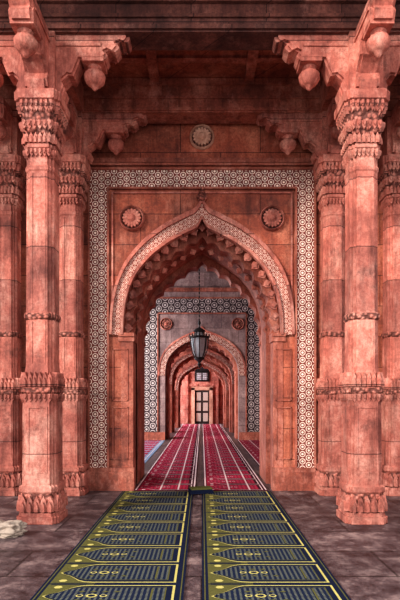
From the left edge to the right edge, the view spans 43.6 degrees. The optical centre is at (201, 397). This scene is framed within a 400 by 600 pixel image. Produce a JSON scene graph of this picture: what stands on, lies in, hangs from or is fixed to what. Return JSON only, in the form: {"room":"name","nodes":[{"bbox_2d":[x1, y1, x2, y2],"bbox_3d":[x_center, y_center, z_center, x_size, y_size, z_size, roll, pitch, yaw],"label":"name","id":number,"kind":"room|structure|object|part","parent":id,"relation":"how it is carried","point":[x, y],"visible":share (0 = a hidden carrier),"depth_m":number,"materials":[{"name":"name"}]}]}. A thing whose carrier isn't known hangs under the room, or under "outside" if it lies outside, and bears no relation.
{"room":"mosque","nodes":[
{"label":"mosque","id":0,"kind":"room"},
{"bbox_2d":[0,424,399,599],"bbox_3d":[0.000,1.600,14.000,28.000,0.200,40.000,0,0,0],"label":"floor","id":1,"kind":"structure","parent":0,"point":[364,560],"depth_m":5.23,"materials":[{"name":"stone"}]},
{"bbox_2d":[0,97,26,496],"bbox_3d":[-3.196,-1.449,7.704,0.848,5.898,0.848,0,0,0],"label":"column","id":2,"kind":"structure","parent":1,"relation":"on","point":[13,176],"depth_m":7.70,"materials":[{"name":"red stone"}]},
{"bbox_2d":[0,520,27,538],"bbox_3d":[-2.227,1.406,5.486,0.632,0.185,0.387,0,0,0],"label":"bundle","id":3,"kind":"object","parent":1,"relation":"on","point":[10,528],"visible":1,"depth_m":5.39,"materials":[{"name":"fabric"}]},
{"bbox_2d":[14,88,69,524],"bbox_3d":[-1.960,-1.080,6.160,0.553,5.160,0.553,0,0,0],"label":"column","id":4,"kind":"structure","parent":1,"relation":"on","point":[42,436],"depth_m":5.99,"materials":[{"name":"stone"}]},
{"bbox_2d":[13,27,37,57],"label":"pendants","id":5,"kind":"object","parent":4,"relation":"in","point":[25,43],"depth_m":5.49,"materials":[{"name":"stone"}]},
{"bbox_2d":[16,99,67,511],"bbox_3d":[-1.960,-1.090,6.160,0.519,4.880,0.519,0,0,0],"label":"leaves","id":6,"kind":"object","parent":4,"relation":"attached to","point":[57,379],"visible":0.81,"depth_m":5.96,"materials":[{"name":"stone"}]},
{"bbox_2d":[0,0,131,104],"bbox_3d":[-1.943,-4.018,6.160,1.858,0.716,1.403,0,0,-35],"label":"brackets","id":7,"kind":"object","parent":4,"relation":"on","point":[59,62],"visible":0.79,"depth_m":6.03,"materials":[{"name":"stone"}]},
{"bbox_2d":[84,63,105,90],"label":"pendants","id":8,"kind":"object","parent":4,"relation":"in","point":[94,77],"depth_m":6.09,"materials":[{"name":"stone"}]},
{"bbox_2d":[59,97,147,496],"bbox_3d":[-1.591,-1.449,7.704,1.454,5.898,0.848,0,0,0],"label":"pilaster","id":9,"kind":"object","parent":1,"relation":"on","point":[85,133],"visible":0.82,"depth_m":7.70,"materials":[{"name":"red stone"}]},
{"bbox_2d":[30,491,192,599],"bbox_3d":[-0.705,1.490,4.750,1.130,0.018,6.500,0,0,0],"label":"carpet","id":10,"kind":"object","parent":1,"relation":"on","point":[137,549],"visible":1,"depth_m":4.71,"materials":[{"name":"blue carpet"}]},
{"bbox_2d":[144,440,164,463],"bbox_3d":[-1.825,1.490,13.900,1.050,0.018,7.400,0,0,0],"label":"carpet","id":11,"kind":"object","parent":1,"relation":"on","point":[150,446],"visible":0.12,"depth_m":15.01,"materials":[{"name":"red carpet"}]},
{"bbox_2d":[134,424,199,490],"bbox_3d":[-0.595,1.490,18.280,0.990,0.018,20.440,0,0,0],"label":"carpet","id":12,"kind":"object","parent":1,"relation":"on","point":[175,469],"visible":1,"depth_m":10.97,"materials":[{"name":"red carpet"}]},
{"bbox_2d":[88,333,315,490],"bbox_3d":[0.000,0.220,8.275,3.680,2.560,0.390,0,0,0],"label":"piers","id":13,"kind":"object","parent":1,"relation":"on","point":[123,478],"visible":0.96,"depth_m":8.14,"materials":[{"name":"red stone"}]},
{"bbox_2d":[203,424,267,490],"bbox_3d":[0.545,1.490,18.280,1.030,0.018,20.440,0,0,0],"label":"carpet","id":14,"kind":"object","parent":1,"relation":"on","point":[225,468],"visible":0.99,"depth_m":10.99,"materials":[{"name":"red carpet"}]},
{"bbox_2d":[238,440,259,466],"bbox_3d":[1.775,1.490,13.900,1.050,0.018,7.400,0,0,0],"label":"carpet","id":15,"kind":"object","parent":1,"relation":"on","point":[252,447],"visible":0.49,"depth_m":14.73,"materials":[{"name":"red carpet"}]},
{"bbox_2d":[202,491,350,599],"bbox_3d":[0.550,1.490,4.750,1.100,0.018,6.500,0,0,0],"label":"carpet","id":16,"kind":"object","parent":1,"relation":"on","point":[252,549],"visible":1,"depth_m":4.71,"materials":[{"name":"blue carpet"}]},
{"bbox_2d":[188,486,213,493],"bbox_3d":[-0.020,1.438,7.820,0.376,0.087,0.200,0,0,-14],"label":"mat","id":17,"kind":"object","parent":16,"relation":"on","point":[195,489],"visible":1,"depth_m":7.75,"materials":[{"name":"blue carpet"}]},
{"bbox_2d":[256,97,344,496],"bbox_3d":[1.591,-1.449,7.704,1.454,5.898,0.848,0,0,0],"label":"pilaster","id":18,"kind":"object","parent":1,"relation":"on","point":[318,133],"visible":0.72,"depth_m":7.70,"materials":[{"name":"red stone"}]},
{"bbox_2d":[334,88,389,524],"bbox_3d":[1.960,-1.080,6.160,0.553,5.160,0.553,0,0,0],"label":"column","id":19,"kind":"structure","parent":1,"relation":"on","point":[361,436],"depth_m":5.99,"materials":[{"name":"stone"}]},
{"bbox_2d":[298,63,319,90],"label":"pendants","id":20,"kind":"object","parent":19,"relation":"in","point":[309,77],"depth_m":6.09,"materials":[{"name":"stone"}]},
{"bbox_2d":[272,0,399,104],"bbox_3d":[1.943,-4.018,6.160,1.855,0.716,1.408,0,0,35],"label":"brackets","id":21,"kind":"object","parent":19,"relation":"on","point":[344,62],"visible":0.71,"depth_m":6.03,"materials":[{"name":"stone"}]},
{"bbox_2d":[336,99,387,511],"bbox_3d":[1.960,-1.090,6.160,0.519,4.880,0.519,0,0,0],"label":"leaves","id":22,"kind":"object","parent":19,"relation":"attached to","point":[346,379],"visible":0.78,"depth_m":5.96,"materials":[{"name":"stone"}]},
{"bbox_2d":[366,27,390,57],"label":"pendants","id":23,"kind":"object","parent":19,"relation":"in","point":[378,43],"depth_m":5.49,"materials":[{"name":"stone"}]},
{"bbox_2d":[377,99,399,496],"bbox_3d":[3.196,-1.449,7.704,0.848,5.898,0.848,0,0,0],"label":"pilaster","id":24,"kind":"object","parent":1,"relation":"on","point":[388,176],"visible":0.92,"depth_m":7.70,"materials":[{"name":"red stone"}]},
{"bbox_2d":[0,0,399,49],"bbox_3d":[0.000,-4.640,6.115,14.000,0.520,0.370,0,0,0],"label":"lintel","id":25,"kind":"object","parent":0,"point":[149,24],"visible":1,"depth_m":5.98,"materials":[{"name":"stone"}]},
{"bbox_2d":[0,78,399,123],"bbox_3d":[0.000,-4.650,7.830,14.000,0.500,0.380,0,0,0],"label":"lintel","id":26,"kind":"object","parent":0,"point":[168,100],"visible":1,"depth_m":7.70,"materials":[{"name":"red stone"}]},
{"bbox_2d":[2,50,399,81],"bbox_3d":[0.000,-4.975,6.525,14.000,0.290,3.250,0,0,0],"label":"ceiling","id":27,"kind":"structure","parent":0,"point":[154,65],"depth_m":7.35,"materials":[{"name":"stone"}]},
{"bbox_2d":[66,74,337,111],"bbox_3d":[0.000,-4.650,7.000,10.800,0.500,1.400,0,0,0],"label":"beams","id":28,"kind":"structure","parent":27,"relation":"attached to","point":[76,93],"depth_m":7.45,"materials":[{"name":"red stone"}]},
{"bbox_2d":[180,371,223,423],"bbox_3d":[0.000,-1.500,29.150,9.000,6.000,0.500,0,0,0],"label":"wall","id":29,"kind":"structure","parent":0,"point":[188,382],"depth_m":29.00,"materials":[{"name":"stone"}]},
{"bbox_2d":[191,387,212,423],"bbox_3d":[0.000,0.425,28.940,1.240,2.150,0.120,0,0,0],"label":"door frame","id":30,"kind":"structure","parent":29,"relation":"in","point":[193,389],"depth_m":28.88,"materials":[{"name":"stone"}]},
{"bbox_2d":[195,390,208,423],"bbox_3d":[0.000,0.525,28.975,0.840,1.950,0.050,0,0,0],"label":"door leaves","id":31,"kind":"structure","parent":30,"relation":"attached to","point":[201,396],"depth_m":28.95,"materials":[{"name":"brown wood"}]},
{"bbox_2d":[195,367,208,381],"bbox_3d":[0.000,-1.425,28.975,0.840,0.950,0.050,0,0,0],"label":"opening","id":32,"kind":"object","parent":29,"relation":"attached to","point":[201,370],"visible":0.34,"depth_m":28.96,"materials":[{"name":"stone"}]},
{"bbox_2d":[195,374,208,380],"bbox_3d":[0.000,-1.283,28.940,0.840,0.666,0.020,0,0,0],"label":"lattice","id":33,"kind":"object","parent":32,"relation":"attached to","point":[195,374],"visible":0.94,"depth_m":28.93,"materials":[{"name":"black metal"}]},
{"bbox_2d":[21,124,382,469],"bbox_3d":[0.000,-1.950,8.300,14.000,6.900,0.300,0,0,0],"label":"masonry","id":34,"kind":"object","parent":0,"point":[151,140],"visible":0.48,"depth_m":8.15,"materials":[{"name":"stone"}]},
{"bbox_2d":[88,167,315,467],"bbox_3d":[0.000,-1.300,8.120,3.700,4.860,0.060,0,0,0],"label":"decorative border","id":35,"kind":"structure","parent":34,"relation":"attached to","point":[102,180],"depth_m":8.12,"materials":[{"name":"stone"}]},
{"bbox_2d":[26,158,377,218],"bbox_3d":[0.000,-1.525,8.120,14.000,6.050,0.060,0,0,0],"label":"trim","id":36,"kind":"structure","parent":35,"relation":"attached to","point":[97,162],"depth_m":8.12,"materials":[{"name":"red stone"}]},
{"bbox_2d":[109,192,294,334],"bbox_3d":[0.000,-2.190,8.135,3.000,2.320,0.130,0,0,0],"label":"band","id":37,"kind":"object","parent":34,"relation":"attached to","point":[188,222],"visible":1,"depth_m":8.12,"materials":[{"name":"stone"}]},
{"bbox_2d":[197,186,206,200],"bbox_3d":[0.000,-3.300,8.110,0.180,0.280,0.180,0,0,0],"label":"finial","id":38,"kind":"object","parent":37,"relation":"attached to","point":[201,196],"visible":0.96,"depth_m":8.06,"materials":[{"name":"stone"}]},
{"bbox_2d":[124,222,279,332],"bbox_3d":[0.000,-2.011,8.520,2.640,1.852,0.580,0,0,0],"label":"fringe","id":39,"kind":"object","parent":34,"relation":"attached to","point":[156,257],"visible":0.89,"depth_m":8.25,"materials":[{"name":"stone"}]},
{"bbox_2d":[119,124,284,230],"bbox_3d":[0.000,-3.578,8.100,2.690,1.725,0.100,0,0,0],"label":"rosettes","id":40,"kind":"object","parent":34,"relation":"attached to","point":[131,218],"visible":1,"depth_m":8.09,"materials":[{"name":"stone"}]},
{"bbox_2d":[125,229,278,483],"bbox_3d":[0.000,-1.950,9.135,14.000,6.900,1.370,0,0,0],"label":"archway","id":41,"kind":"object","parent":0,"point":[191,263],"visible":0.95,"depth_m":8.96,"materials":[{"name":"red stone"}]},
{"bbox_2d":[158,266,245,438],"bbox_3d":[0.000,-2.250,18.110,9.000,7.500,0.420,0,0,0],"label":"masonry","id":42,"kind":"object","parent":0,"point":[182,324],"visible":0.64,"depth_m":17.90,"materials":[{"name":"stone"}]},
{"bbox_2d":[144,297,259,431],"bbox_3d":[0.000,-1.200,17.870,4.280,4.800,0.060,0,0,0],"label":"decorative border","id":43,"kind":"structure","parent":42,"relation":"attached to","point":[164,305],"depth_m":17.87,"materials":[{"name":"white stone"}]},
{"bbox_2d":[158,326,245,375],"bbox_3d":[0.000,-1.690,17.870,3.140,1.780,0.060,0,0,0],"label":"band","id":44,"kind":"object","parent":43,"relation":"attached to","point":[173,346],"visible":0.78,"depth_m":17.86,"materials":[{"name":"stone"}]},
{"bbox_2d":[144,288,259,439],"bbox_3d":[0.000,-1.215,17.850,9.000,5.430,0.100,0,0,0],"label":"trim","id":45,"kind":"structure","parent":43,"relation":"attached to","point":[147,435],"depth_m":17.82,"materials":[{"name":"red stone"}]},
{"bbox_2d":[160,318,243,329],"bbox_3d":[0.000,-2.650,17.850,3.000,0.440,0.100,0,0,0],"label":"rosettes","id":46,"kind":"object","parent":42,"relation":"attached to","point":[165,323],"visible":1,"depth_m":17.84,"materials":[{"name":"stone"}]},
{"bbox_2d":[166,339,237,438],"bbox_3d":[0.000,-2.250,18.710,9.000,7.500,0.780,0,0,0],"label":"arch","id":47,"kind":"object","parent":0,"point":[212,343],"visible":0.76,"depth_m":18.32,"materials":[{"name":"red stone"}]},
{"bbox_2d":[172,354,231,431],"bbox_3d":[0.000,-1.500,22.140,9.000,6.000,0.520,0,0,0],"label":"arch","id":48,"kind":"object","parent":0,"point":[187,360],"visible":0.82,"depth_m":21.88,"materials":[{"name":"red stone"}]},
{"bbox_2d":[175,357,228,421],"bbox_3d":[0.000,-1.500,25.340,9.000,6.000,0.280,0,0,0],"label":"masonry","id":49,"kind":"object","parent":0,"point":[206,359],"visible":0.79,"depth_m":25.20,"materials":[{"name":"red stone"}]},
{"bbox_2d":[175,360,228,389],"bbox_3d":[0.000,-1.187,25.170,2.760,1.573,0.060,0,0,0],"label":"band","id":50,"kind":"object","parent":49,"relation":"attached to","point":[204,363],"visible":0.87,"depth_m":25.16,"materials":[{"name":"stone"}]},
{"bbox_2d":[175,422,228,427],"bbox_3d":[0.000,-0.740,25.150,9.000,4.480,0.100,0,0,0],"label":"trim","id":51,"kind":"structure","parent":49,"relation":"attached to","point":[176,423],"depth_m":25.12,"materials":[{"name":"red stone"}]},
{"bbox_2d":[178,364,225,426],"bbox_3d":[0.000,-1.500,25.740,9.000,6.000,0.520,0,0,0],"label":"arch","id":52,"kind":"object","parent":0,"point":[202,365],"visible":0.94,"depth_m":25.48,"materials":[{"name":"red stone"}]},
{"bbox_2d":[170,344,233,425],"bbox_3d":[0.000,-1.500,21.740,9.000,6.000,0.280,0,0,0],"label":"masonry","id":53,"kind":"object","parent":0,"point":[209,346],"visible":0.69,"depth_m":21.60,"materials":[{"name":"red stone"}]},
{"bbox_3d":[0.000,-0.875,21.570,3.880,4.150,0.060,0,0,0],"label":"wall","id":54,"kind":"structure","parent":53,"relation":"attached to","visible":0},
{"bbox_2d":[170,349,233,383],"bbox_3d":[0.000,-1.448,21.570,3.000,1.695,0.060,0,0,0],"label":"band","id":55,"kind":"object","parent":54,"relation":"attached to","point":[179,360],"visible":0.56,"depth_m":21.56,"materials":[{"name":"stone"}]},
{"bbox_3d":[0.000,-5.350,19.610,9.600,1.700,19.580,0,0,0],"label":"ceiling","id":56,"kind":"structure","parent":0,"visible":0},
{"bbox_2d":[189,268,209,367],"bbox_3d":[-0.070,-3.320,13.000,0.540,5.080,0.540,0,0,22],"label":"hanging lantern","id":57,"kind":"object","parent":56,"relation":"hanging from","point":[198,341],"visible":0.75,"depth_m":12.88,"materials":[{"name":"brown metal"}]},
{"bbox_3d":[-0.070,-1.385,13.000,0.388,0.670,0.388,0,0,23],"label":"glass","id":58,"kind":"part","parent":57,"relation":"part of","materials":[{"name":"glass"}]},
{"bbox_3d":[-0.070,-1.400,13.000,0.554,1.240,0.554,0,0,0],"label":"metal frame","id":59,"kind":"part","parent":57,"relation":"part of","materials":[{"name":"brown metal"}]},
{"bbox_3d":[-0.070,-3.930,13.000,0.160,3.860,0.160,0,0,0],"label":"chain","id":60,"kind":"part","parent":57,"relation":"part of","materials":[{"name":"brown metal"}]}
]}

